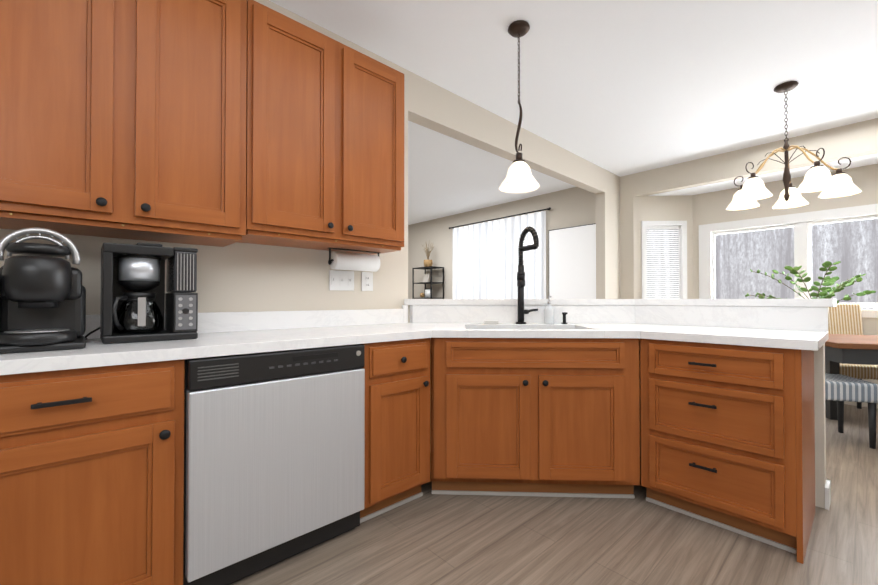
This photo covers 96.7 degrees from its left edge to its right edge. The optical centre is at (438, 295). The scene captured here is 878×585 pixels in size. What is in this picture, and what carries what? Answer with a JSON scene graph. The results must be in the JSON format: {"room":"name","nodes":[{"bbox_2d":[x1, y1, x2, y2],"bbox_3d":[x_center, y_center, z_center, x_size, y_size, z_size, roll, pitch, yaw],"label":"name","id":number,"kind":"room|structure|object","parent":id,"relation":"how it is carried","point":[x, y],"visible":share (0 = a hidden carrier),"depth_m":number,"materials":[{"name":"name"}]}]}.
{"room":"kitchen","nodes":[
{"label":"kitchen","id":0,"kind":"room"},
{"bbox_2d":[0,0,407,314],"bbox_3d":[-2.112,-0.272,1.128,5.023,2.720,0.120,1,-1,-43],"label":"wall","id":1,"kind":"structure","parent":0,"point":[240,277],"depth_m":2.15,"materials":[{"name":"beige paint"}]},
{"bbox_2d":[0,0,246,246],"bbox_3d":[-1.272,-0.800,1.563,0.853,1.095,0.376,1,-1,-43],"label":"upper cabinet","id":2,"kind":"object","parent":1,"relation":"attached to","point":[123,119],"visible":1,"depth_m":1.47,"materials":[{"name":"brown wood"}]},
{"bbox_2d":[238,0,403,254],"bbox_3d":[-0.628,-0.809,2.153,0.885,1.065,0.376,1,-1,-43],"label":"upper cabinet","id":3,"kind":"object","parent":1,"relation":"attached to","point":[324,142],"visible":0.96,"depth_m":1.98,"materials":[{"name":"brown wood"}]},
{"bbox_2d":[327,248,379,271],"bbox_3d":[-0.503,-0.213,2.345,0.350,0.122,0.104,1,-1,-43],"label":"paper towel holder","id":4,"kind":"object","parent":3,"relation":"attached to","point":[350,261],"visible":1,"depth_m":2.29,"materials":[{"name":"white paper"}]},
{"bbox_2d":[329,270,353,290],"bbox_3d":[-0.599,-0.096,2.419,0.170,0.123,0.016,1,-1,-43],"label":"switch plate","id":5,"kind":"object","parent":1,"relation":"attached to","point":[341,280],"visible":1,"depth_m":2.42,"materials":[{"name":"white plastic"}]},
{"bbox_2d":[361,272,372,290],"bbox_3d":[-0.467,-0.094,2.545,0.085,0.123,0.009,1,-1,-43],"label":"electrical outlet plate","id":6,"kind":"object","parent":1,"relation":"attached to","point":[366,281],"visible":1,"depth_m":2.54,"materials":[{"name":"white plastic"}]},
{"bbox_2d":[408,305,430,451],"bbox_3d":[0.539,0.584,2.767,1.110,1.040,1.204,1,-1,-43],"label":"wall","id":7,"kind":"structure","parent":0,"point":[408,305],"depth_m":2.77,"materials":[{"name":"beige paint"}]},
{"bbox_2d":[404,299,835,306],"bbox_3d":[0.990,0.084,2.466,1.437,0.132,2.086,1,-1,-43],"label":"bar ledge","id":8,"kind":"object","parent":7,"relation":"on","point":[767,302],"visible":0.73,"depth_m":2.65,"materials":[{"name":"white stone"}]},
{"bbox_2d":[408,187,595,298],"bbox_3d":[0.224,-0.208,7.678,0.120,2.720,6.380,1,-1,-43],"label":"wall","id":9,"kind":"structure","parent":0,"point":[573,206],"depth_m":7.31,"materials":[{"name":"beige paint"}]},
{"bbox_2d":[449,207,550,228],"bbox_3d":[0.958,-1.317,6.734,0.080,0.040,2.219,1,-1,-43],"label":"curtain rod","id":10,"kind":"object","parent":9,"relation":"attached to","point":[549,208],"visible":1,"depth_m":6.57,"materials":[{"name":"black metal"}]},
{"bbox_2d":[453,211,545,298],"bbox_3d":[0.943,-0.102,6.709,0.059,2.390,2.020,1,-1,-43],"label":"curtain","id":11,"kind":"object","parent":10,"relation":"hanging from","point":[485,260],"visible":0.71,"depth_m":6.66,"materials":[{"name":"white fabric"}]},
{"bbox_2d":[549,223,595,298],"bbox_3d":[1.975,-0.212,5.648,0.030,1.590,0.860,1,-1,-43],"label":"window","id":12,"kind":"structure","parent":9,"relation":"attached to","point":[572,262],"depth_m":5.66,"materials":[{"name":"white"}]},
{"bbox_2d":[408,71,604,193],"bbox_3d":[0.892,-1.460,3.894,3.127,0.290,0.120,1,-1,-43],"label":"header beam","id":13,"kind":"structure","parent":0,"point":[435,107],"depth_m":3.42,"materials":[{"name":"beige paint"}]},
{"bbox_2d":[230,404,877,584],"bbox_3d":[-0.818,1.134,3.237,9.800,0.050,11.500,1,-1,-43],"label":"floor","id":14,"kind":"structure","parent":0,"point":[428,537],"depth_m":1.71,"materials":[{"name":"beige wood"}]},
{"bbox_2d":[0,359,184,584],"bbox_3d":[-1.287,0.654,1.346,0.599,0.874,0.600,1,-1,-43],"label":"base cabinet","id":15,"kind":"object","parent":14,"relation":"on","point":[92,476],"visible":0.98,"depth_m":1.16,"materials":[{"name":"brown wood"}]},
{"bbox_2d":[183,344,364,584],"bbox_3d":[-0.801,0.660,1.784,0.702,0.870,0.612,1,-1,-43],"label":"dishwasher","id":16,"kind":"object","parent":14,"relation":"on","point":[274,457],"visible":0.98,"depth_m":1.51,"materials":[{"name":"silver metal"}]},
{"bbox_2d":[360,338,429,522],"bbox_3d":[-0.379,0.661,2.159,0.418,0.874,0.629,1,-1,-43],"label":"base cabinet","id":17,"kind":"object","parent":14,"relation":"on","point":[397,423],"visible":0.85,"depth_m":1.94,"materials":[{"name":"brown wood"}]},
{"bbox_2d":[412,266,443,298],"bbox_3d":[-0.217,0.293,7.764,0.340,1.720,0.570,1,-1,-43],"label":"stand","id":18,"kind":"object","parent":14,"relation":"on","point":[427,268],"visible":0.46,"depth_m":7.66,"materials":[{"name":"black metal"}]},
{"bbox_2d":[423,273,428,281],"bbox_3d":[-0.259,-0.357,7.801,0.045,0.180,0.140,1,-1,-43],"label":"picture","id":19,"kind":"object","parent":18,"relation":"on","point":[426,278],"visible":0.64,"depth_m":7.79,"materials":[{"name":"beige"}]},
{"bbox_2d":[423,288,429,297],"bbox_3d":[-0.206,-0.058,7.711,0.142,0.180,0.142,0,-1,36],"label":"candle jar","id":20,"kind":"object","parent":18,"relation":"on","point":[427,293],"depth_m":7.64,"materials":[{"name":"white glass"}]},
{"bbox_2d":[422,242,433,266],"bbox_3d":[-0.208,-0.837,7.774,0.291,0.539,0.260,1,-1,-43],"label":"potted plant","id":21,"kind":"object","parent":18,"relation":"on","point":[428,262],"visible":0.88,"depth_m":7.73,"materials":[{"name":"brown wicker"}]},
{"bbox_2d":[431,337,639,497],"bbox_3d":[0.518,0.663,2.336,1.103,0.874,0.609,0,-1,2],"label":"base cabinet","id":22,"kind":"object","parent":14,"relation":"on","point":[551,417],"visible":0.96,"depth_m":2.07,"materials":[{"name":"brown wood"}]},
{"bbox_2d":[0,305,828,374],"bbox_3d":[-0.167,0.232,1.419,3.990,0.361,2.067,1,-1,-43],"label":"countertop","id":23,"kind":"structure","parent":22,"relation":"on","point":[239,333],"depth_m":2.06,"materials":[{"name":"white stone"}]},
{"bbox_2d":[0,227,85,353],"bbox_3d":[-1.365,-0.026,1.298,0.283,0.400,0.320,1,-1,-43],"label":"coffee maker","id":24,"kind":"object","parent":23,"relation":"on","point":[42,298],"visible":1,"depth_m":1.26,"materials":[{"name":"black plastic"}]},
{"bbox_2d":[84,242,197,343],"bbox_3d":[-1.202,-0.015,1.579,0.353,0.382,0.223,1,-1,-43],"label":"coffee maker","id":25,"kind":"object","parent":23,"relation":"on","point":[138,304],"visible":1,"depth_m":1.56,"materials":[{"name":"black plastic"}]},
{"bbox_2d":[483,321,498,323],"bbox_3d":[0.350,0.176,2.617,0.100,0.020,0.060,0,-1,2],"label":"cloth","id":26,"kind":"object","parent":23,"relation":"on","point":[490,322],"visible":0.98,"depth_m":2.59,"materials":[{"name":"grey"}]},
{"bbox_2d":[516,226,538,323],"bbox_3d":[0.622,-0.134,2.574,0.157,0.640,0.222,0,-1,-24],"label":"spring faucet","id":27,"kind":"object","parent":23,"relation":"on","point":[521,272],"visible":1,"depth_m":2.60,"materials":[{"name":"black metal"}]},
{"bbox_2d":[544,296,553,323],"bbox_3d":[0.741,0.094,2.624,0.064,0.186,0.066,0,-1,2],"label":"soap bottle","id":28,"kind":"object","parent":23,"relation":"on","point":[549,314],"visible":0.96,"depth_m":2.60,"materials":[{"name":"white plastic"}]},
{"bbox_2d":[561,312,567,323],"bbox_3d":[0.840,0.148,2.601,0.040,0.077,0.070,0,-1,3],"label":"soap dispenser","id":29,"kind":"object","parent":23,"relation":"on","point":[564,317],"visible":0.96,"depth_m":2.61,"materials":[{"name":"black metal"}]},
{"bbox_2d":[640,339,814,563],"bbox_3d":[1.467,0.660,2.003,0.632,0.874,0.625,1,-1,-43],"label":"base cabinet","id":30,"kind":"object","parent":14,"relation":"on","point":[727,437],"visible":0.98,"depth_m":1.77,"materials":[{"name":"brown wood"}]},
{"bbox_2d":[825,374,877,448],"bbox_3d":[3.039,0.808,3.059,0.420,0.598,0.420,0,-1,18],"label":"striped chair","id":31,"kind":"object","parent":14,"relation":"on","point":[840,389],"visible":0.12,"depth_m":2.85,"materials":[{"name":"fabric"}]},
{"bbox_2d":[825,334,877,419],"bbox_3d":[3.866,0.726,3.016,1.700,0.762,0.950,0,-1,18],"label":"dining table","id":32,"kind":"object","parent":14,"relation":"on","point":[849,349],"visible":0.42,"depth_m":2.94,"materials":[{"name":"brown wood"}]},
{"bbox_2d":[745,261,875,303],"bbox_3d":[3.300,0.037,3.400,1.009,0.620,0.747,0,-1,18],"label":"plant","id":33,"kind":"object","parent":32,"relation":"on","point":[828,281],"visible":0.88,"depth_m":3.39,"materials":[{"name":"green plant"}]},
{"bbox_2d":[828,304,877,408],"bbox_3d":[3.911,0.595,3.783,0.500,1.038,0.530,0,-1,18],"label":"chair","id":34,"kind":"object","parent":14,"relation":"on","point":[844,318],"visible":0.33,"depth_m":3.89,"materials":[{"name":"fabric"}]},
{"bbox_2d":[269,0,877,224],"bbox_3d":[-0.818,-1.636,3.264,9.800,0.050,11.500,1,-1,-43],"label":"ceiling","id":35,"kind":"structure","parent":0,"point":[619,88],"depth_m":2.81,"materials":[{"name":"white paint"}]},
{"bbox_2d":[499,20,539,192],"bbox_3d":[0.481,-1.134,2.347,0.244,0.969,0.244,1,-1,-43],"label":"light","id":36,"kind":"object","parent":35,"relation":"hanging from","point":[519,178],"visible":1,"depth_m":2.33,"materials":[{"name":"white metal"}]},
{"bbox_2d":[726,81,861,209],"bbox_3d":[2.676,-1.168,3.008,0.763,0.889,0.784,1,-1,-43],"label":"dining chandelier","id":37,"kind":"object","parent":35,"relation":"hanging from","point":[753,189],"visible":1,"depth_m":2.93,"materials":[{"name":"white glass"}]},
{"bbox_2d":[596,170,633,298],"bbox_3d":[2.312,-0.233,5.068,0.570,2.720,0.290,1,-1,-43],"label":"wall","id":38,"kind":"structure","parent":0,"point":[614,246],"depth_m":5.08,"materials":[{"name":"beige paint"}]},
{"bbox_2d":[633,195,692,298],"bbox_3d":[2.938,-0.088,5.114,0.810,2.430,0.120,0,-1,2],"label":"wall","id":39,"kind":"structure","parent":0,"point":[664,208],"depth_m":5.07,"materials":[{"name":"beige paint"}]},
{"bbox_2d":[641,221,686,298],"bbox_3d":[2.917,-0.373,5.086,0.570,1.200,0.087,0,-1,2],"label":"bay window","id":40,"kind":"structure","parent":39,"relation":"in","point":[682,241],"depth_m":5.05,"materials":[{"name":"white"}]},
{"bbox_2d":[647,226,679,298],"bbox_3d":[2.918,-0.374,5.100,0.440,1.073,0.035,0,-1,2],"label":"window blinds","id":41,"kind":"object","parent":40,"relation":"attached to","point":[656,228],"visible":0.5,"depth_m":5.10,"materials":[{"name":"white plastic"}]},
{"bbox_2d":[639,305,825,508],"bbox_3d":[1.704,0.581,2.421,0.120,1.040,0.980,1,-1,-43],"label":"wall","id":42,"kind":"structure","parent":0,"point":[820,418],"depth_m":2.03,"materials":[{"name":"beige paint"}]},
{"bbox_2d":[825,479,830,509],"bbox_3d":[1.713,1.046,2.414,0.141,0.110,0.996,1,-1,-43],"label":"baseboard","id":43,"kind":"structure","parent":42,"relation":"attached to","point":[827,494],"depth_m":2.01,"materials":[{"name":"white"}]},
{"bbox_2d":[633,118,877,195],"bbox_3d":[4.208,-1.465,3.345,0.120,0.290,4.830,1,-1,-43],"label":"header beam","id":44,"kind":"structure","parent":0,"point":[858,139],"depth_m":4.15,"materials":[{"name":"beige paint"}]},
{"bbox_2d":[648,153,877,195],"bbox_3d":[4.593,-1.341,3.812,1.080,0.050,5.000,1,-1,-43],"label":"ceiling soffit","id":45,"kind":"structure","parent":0,"point":[866,160],"depth_m":4.28,"materials":[{"name":"white paint"}]},
{"bbox_2d":[692,164,877,408],"bbox_3d":[4.771,-0.103,3.502,0.120,2.430,4.320,1,-1,-43],"label":"wall","id":46,"kind":"structure","parent":0,"point":[709,207],"depth_m":4.43,"materials":[{"name":"beige paint"}]},
{"bbox_2d":[699,204,877,317],"bbox_3d":[4.291,-0.349,3.987,0.095,1.130,2.780,1,-1,-43],"label":"sliding window","id":47,"kind":"structure","parent":46,"relation":"in","point":[802,223],"depth_m":4.34,"materials":[{"name":"white"}]},
{"label":"outside","id":48,"kind":"structure","parent":0,"visible":0},
{"bbox_2d":[647,218,877,308],"bbox_3d":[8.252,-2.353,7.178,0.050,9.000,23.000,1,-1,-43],"label":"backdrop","id":49,"kind":"structure","parent":48,"point":[852,246],"depth_m":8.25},
{"bbox_2d":[838,303,877,309],"bbox_3d":[5.614,0.495,3.849,1.560,0.840,5.700,1,-1,-43],"label":"deck railing","id":50,"kind":"object","parent":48,"point":[874,305],"visible":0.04,"depth_m":4.98,"materials":[{"name":"white"}]}
]}

